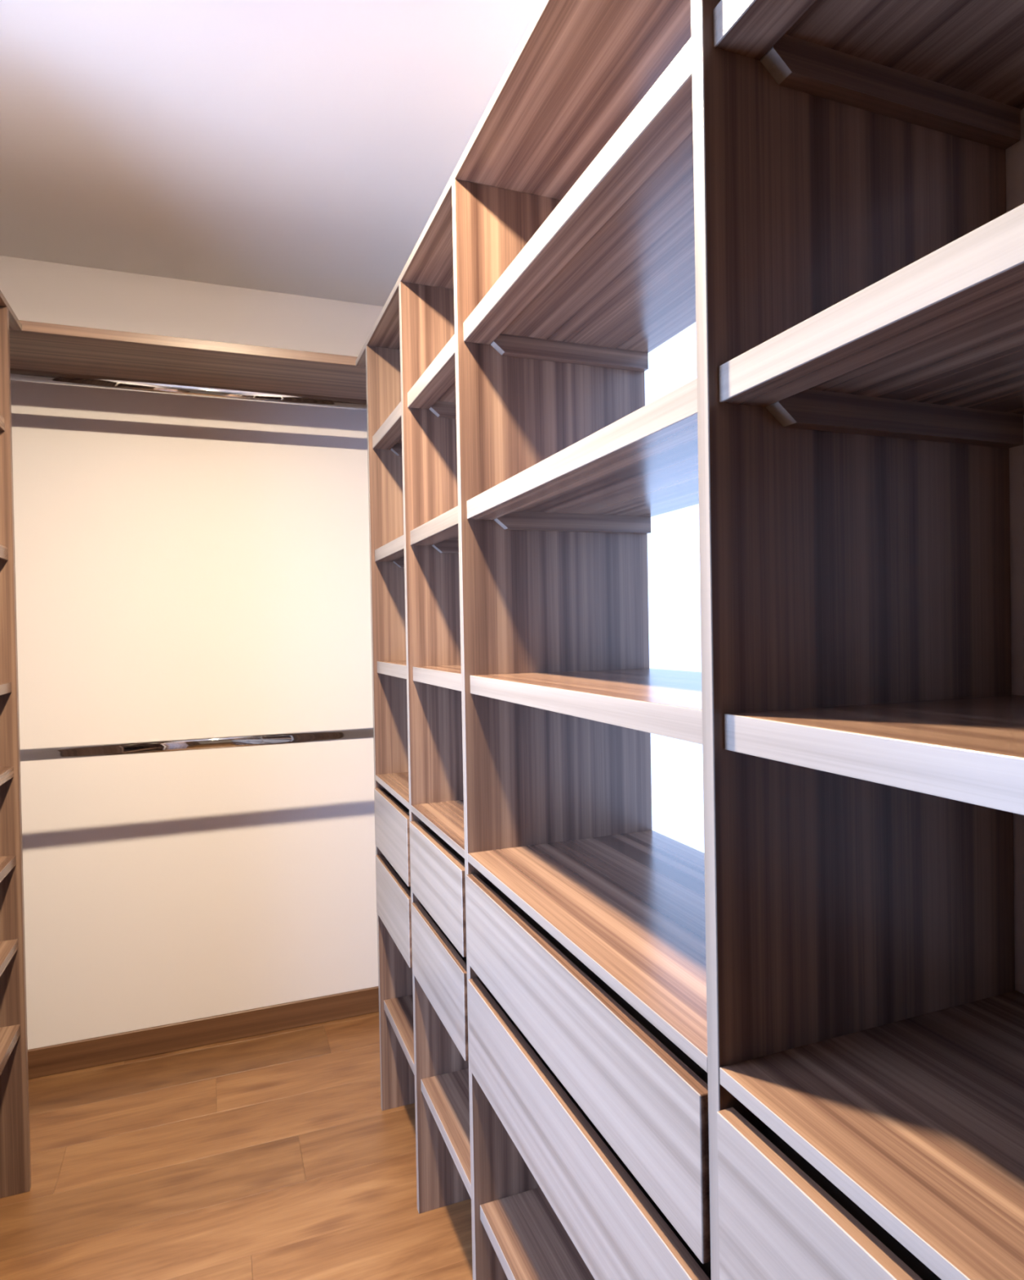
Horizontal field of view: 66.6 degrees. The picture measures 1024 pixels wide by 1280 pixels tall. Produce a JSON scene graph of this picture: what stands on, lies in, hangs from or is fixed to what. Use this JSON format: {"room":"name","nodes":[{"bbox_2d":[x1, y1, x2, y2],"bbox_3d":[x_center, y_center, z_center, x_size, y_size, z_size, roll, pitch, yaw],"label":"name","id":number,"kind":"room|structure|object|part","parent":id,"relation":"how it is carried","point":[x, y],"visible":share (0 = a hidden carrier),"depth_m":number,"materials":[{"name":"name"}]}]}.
{"room":"walk-in closet","nodes":[
{"label":"walk-in closet","id":0,"kind":"room"},
{"bbox_2d":[0,255,382,1049],"bbox_3d":[-1.026,0.086,2.689,1.909,2.583,0.100,-1,1,-21],"label":"wall","id":1,"kind":"structure","parent":0,"point":[186,566],"depth_m":2.61,"materials":[{"name":"white paint"}]},
{"bbox_2d":[8,320,366,399],"bbox_3d":[-0.968,-0.848,2.428,1.665,0.028,0.420,-1,1,-21],"label":"wall shelf","id":2,"kind":"object","parent":1,"relation":"attached to","point":[39,346],"visible":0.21,"depth_m":2.33,"materials":[{"name":"brown wood"}]},
{"bbox_2d":[27,986,378,1079],"bbox_3d":[-1.001,1.321,2.644,1.669,0.090,0.012,-1,1,-21],"label":"baseboard","id":3,"kind":"structure","parent":1,"relation":"attached to","point":[51,1060],"depth_m":2.62,"materials":[{"name":"brown wood"}]},
{"bbox_2d":[0,1011,472,1279],"bbox_3d":[-0.010,1.427,0.124,1.909,0.100,5.628,-1,1,-21],"label":"floor","id":4,"kind":"structure","parent":0,"point":[277,1155],"depth_m":2.00,"materials":[{"name":"brown wood"}]},
{"bbox_2d":[0,290,31,1198],"bbox_3d":[-1.340,0.275,1.687,0.390,2.216,0.707,-1,1,-21],"label":"shelving unit","id":5,"kind":"object","parent":4,"relation":"on","point":[15,1140],"visible":1,"depth_m":1.93,"materials":[{"name":"brown wood"}]},
{"bbox_3d":[-1.333,-0.525,1.607,0.380,0.032,0.524,-1,1,-21],"label":"shelf","id":6,"kind":"part","parent":5,"relation":"part of","materials":[{"name":"brown wood"}]},
{"bbox_3d":[-1.328,-0.207,1.611,0.380,0.032,0.524,-1,1,-21],"label":"shelf","id":7,"kind":"part","parent":5,"relation":"part of","materials":[{"name":"brown wood"}]},
{"bbox_3d":[-1.322,0.122,1.614,0.380,0.025,0.524,-1,1,-21],"label":"shelf","id":8,"kind":"part","parent":5,"relation":"part of","materials":[{"name":"brown wood"}]},
{"bbox_3d":[-1.318,0.331,1.617,0.380,0.025,0.524,-1,1,-21],"label":"shelf","id":9,"kind":"part","parent":5,"relation":"part of","materials":[{"name":"brown wood"}]},
{"bbox_3d":[-1.314,0.550,1.619,0.380,0.024,0.524,-1,1,-21],"label":"shelf","id":10,"kind":"part","parent":5,"relation":"part of","materials":[{"name":"brown wood"}]},
{"bbox_3d":[-1.310,0.759,1.622,0.380,0.024,0.524,-1,1,-21],"label":"shelf","id":11,"kind":"part","parent":5,"relation":"part of","materials":[{"name":"brown wood"}]},
{"bbox_3d":[-1.306,0.973,1.624,0.380,0.025,0.524,-1,1,-21],"label":"shelf","id":12,"kind":"part","parent":5,"relation":"part of","materials":[{"name":"brown wood"}]},
{"bbox_2d":[355,0,1023,1279],"bbox_3d":[0.180,0.252,1.274,0.395,2.216,2.566,-1,1,-21],"label":"shelving unit","id":13,"kind":"object","parent":4,"relation":"on","point":[791,1047],"visible":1,"depth_m":0.81,"materials":[{"name":"brown wood"}]},
{"bbox_3d":[-0.216,0.255,2.313,0.390,2.200,0.018,-1,1,-21],"label":"upright panel","id":14,"kind":"part","parent":13,"relation":"part of","materials":[{"name":"brown wood"}]},
{"bbox_3d":[-0.313,0.507,2.048,0.018,0.162,0.404,-1,1,-21],"label":"drawer","id":15,"kind":"part","parent":13,"relation":"part of","materials":[{"name":"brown wood"}]},
{"bbox_3d":[-0.136,0.067,2.113,0.376,0.018,0.411,-1,1,-21],"label":"shelf","id":16,"kind":"part","parent":13,"relation":"part of","materials":[{"name":"brown wood"}]},
{"bbox_3d":[-0.310,0.700,2.050,0.018,0.165,0.404,-1,1,-21],"label":"drawer","id":17,"kind":"part","parent":13,"relation":"part of","materials":[{"name":"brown wood"}]},
{"bbox_3d":[-0.150,0.509,2.109,0.324,0.130,0.387,-1,1,-21],"label":"drawer","id":18,"kind":"part","parent":13,"relation":"part of","materials":[{"name":"grey wood"}]},
{"bbox_3d":[-0.119,1.049,2.123,0.379,0.027,0.411,-1,1,-21],"label":"shelf","id":19,"kind":"part","parent":13,"relation":"part of","materials":[{"name":"brown wood"}]},
{"bbox_3d":[-0.147,0.702,2.111,0.324,0.133,0.387,-1,1,-21],"label":"drawer","id":20,"kind":"part","parent":13,"relation":"part of","materials":[{"name":"grey wood"}]},
{"bbox_3d":[-0.062,0.257,1.912,0.390,2.200,0.018,-1,1,-21],"label":"upright panel","id":21,"kind":"part","parent":13,"relation":"part of","materials":[{"name":"brown wood"}]},
{"bbox_3d":[-0.158,0.508,1.643,0.018,0.162,0.412,-1,1,-21],"label":"drawer","id":22,"kind":"part","parent":13,"relation":"part of","materials":[{"name":"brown wood"}]},
{"bbox_3d":[0.019,0.069,1.708,0.376,0.018,0.419,-1,1,-21],"label":"shelf","id":23,"kind":"part","parent":13,"relation":"part of","materials":[{"name":"brown wood"}]},
{"bbox_3d":[-0.154,0.702,1.645,0.018,0.165,0.412,-1,1,-21],"label":"drawer","id":24,"kind":"part","parent":13,"relation":"part of","materials":[{"name":"brown wood"}]},
{"bbox_3d":[0.036,1.051,1.719,0.379,0.027,0.419,-1,1,-21],"label":"shelf","id":25,"kind":"part","parent":13,"relation":"part of","materials":[{"name":"brown wood"}]},
{"bbox_3d":[0.005,0.511,1.704,0.324,0.130,0.395,-1,1,-21],"label":"drawer","id":26,"kind":"part","parent":13,"relation":"part of","materials":[{"name":"grey wood"}]},
{"bbox_3d":[0.007,-0.574,1.701,0.376,0.018,0.419,-1,1,-21],"label":"shelf","id":27,"kind":"part","parent":13,"relation":"part of","materials":[{"name":"brown wood"}]},
{"bbox_3d":[0.009,0.704,1.707,0.324,0.133,0.395,-1,1,-21],"label":"drawer","id":28,"kind":"part","parent":13,"relation":"part of","materials":[{"name":"grey wood"}]},
{"bbox_3d":[0.013,-0.250,1.704,0.376,0.018,0.419,-1,1,-21],"label":"shelf","id":29,"kind":"part","parent":13,"relation":"part of","materials":[{"name":"brown wood"}]},
{"bbox_3d":[0.251,1.054,1.160,0.379,0.027,0.740,-1,1,-21],"label":"shelf","id":30,"kind":"part","parent":13,"relation":"part of","materials":[{"name":"brown wood"}]},
{"bbox_3d":[0.095,0.259,1.504,0.390,2.200,0.018,-1,1,-21],"label":"upright panel","id":31,"kind":"part","parent":13,"relation":"part of","materials":[{"name":"brown wood"}]},
{"bbox_3d":[0.234,0.071,1.149,0.376,0.018,0.740,-1,1,-21],"label":"shelf","id":32,"kind":"part","parent":13,"relation":"part of","materials":[{"name":"brown wood"}]},
{"bbox_3d":[0.057,0.511,1.084,0.018,0.162,0.734,-1,1,-21],"label":"drawer","id":33,"kind":"part","parent":13,"relation":"part of","materials":[{"name":"brown wood"}]},
{"bbox_3d":[0.060,0.704,1.087,0.018,0.165,0.734,-1,1,-21],"label":"drawer","id":34,"kind":"part","parent":13,"relation":"part of","materials":[{"name":"brown wood"}]},
{"bbox_3d":[0.222,-0.572,1.142,0.376,0.018,0.740,-1,1,-21],"label":"shelf","id":35,"kind":"part","parent":13,"relation":"part of","materials":[{"name":"brown wood"}]},
{"bbox_3d":[0.220,0.513,1.146,0.324,0.130,0.716,-1,1,-21],"label":"drawer","id":36,"kind":"part","parent":13,"relation":"part of","materials":[{"name":"grey"}]},
{"bbox_3d":[0.223,0.707,1.148,0.324,0.133,0.716,-1,1,-21],"label":"drawer","id":37,"kind":"part","parent":13,"relation":"part of","materials":[{"name":"grey"}]},
{"bbox_3d":[0.228,-0.248,1.146,0.376,0.018,0.740,-1,1,-21],"label":"shelf","id":38,"kind":"part","parent":13,"relation":"part of","materials":[{"name":"brown wood"}]},
{"bbox_3d":[0.329,0.514,0.376,0.018,0.162,0.734,-1,1,-21],"label":"drawer","id":39,"kind":"part","parent":13,"relation":"part of","materials":[{"name":"brown wood"}]},
{"bbox_3d":[0.492,0.516,0.437,0.324,0.130,0.716,-1,1,-21],"label":"drawer","id":40,"kind":"part","parent":13,"relation":"part of","materials":[{"name":"grey"}]},
{"bbox_3d":[0.367,0.262,0.795,0.390,2.200,0.018,-1,1,-21],"label":"upright panel","id":41,"kind":"part","parent":13,"relation":"part of","materials":[{"name":"brown wood"}]},
{"bbox_3d":[0.506,0.074,0.441,0.376,0.018,0.740,-1,1,-21],"label":"shelf","id":42,"kind":"part","parent":13,"relation":"part of","materials":[{"name":"brown wood"}]},
{"bbox_3d":[0.494,-0.568,0.433,0.376,0.018,0.740,-1,1,-21],"label":"shelf","id":43,"kind":"part","parent":13,"relation":"part of","materials":[{"name":"brown wood"}]},
{"bbox_3d":[0.500,-0.244,0.437,0.376,0.018,0.740,-1,1,-21],"label":"shelf","id":44,"kind":"part","parent":13,"relation":"part of","materials":[{"name":"brown wood"}]},
{"bbox_2d":[0,0,542,306],"bbox_3d":[-0.059,-1.244,0.094,1.909,0.100,5.628,-1,1,-21],"label":"ceiling","id":45,"kind":"structure","parent":0,"point":[305,148],"depth_m":1.83,"materials":[{"name":"white paint"}]},
{"bbox_2d":[1005,108,1023,993],"bbox_3d":[0.781,0.079,0.422,0.120,2.583,5.428,-1,1,-21],"label":"wall","id":46,"kind":"structure","parent":0,"point":[1014,153],"depth_m":0.85,"materials":[{"name":"white paint"}]},
{"bbox_2d":[644,322,704,853],"bbox_3d":[0.344,0.253,1.579,0.045,2.000,1.260,-1,1,-21],"label":"window","id":47,"kind":"structure","parent":46,"relation":"in","point":[673,539],"depth_m":1.58,"materials":[{"name":"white glass"}]},
{"bbox_3d":[-0.879,0.117,-0.215,0.100,2.583,5.428,-1,1,-21],"label":"wall","id":48,"kind":"structure","parent":0,"visible":0},
{"bbox_2d":[9,368,366,410],"bbox_3d":[-0.948,-0.761,2.380,1.668,0.052,0.030,-1,1,-21],"label":"hanging rail","id":49,"kind":"object","parent":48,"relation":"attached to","point":[16,375],"visible":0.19,"depth_m":2.35,"materials":[{"name":"silver metal"}]},
{"bbox_2d":[19,727,373,761],"bbox_3d":[-0.915,0.313,2.360,1.668,0.052,0.030,-1,1,-21],"label":"hanging rail","id":50,"kind":"object","parent":48,"relation":"attached to","point":[184,744],"visible":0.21,"depth_m":2.33,"materials":[{"name":"silver metal"}]}
]}

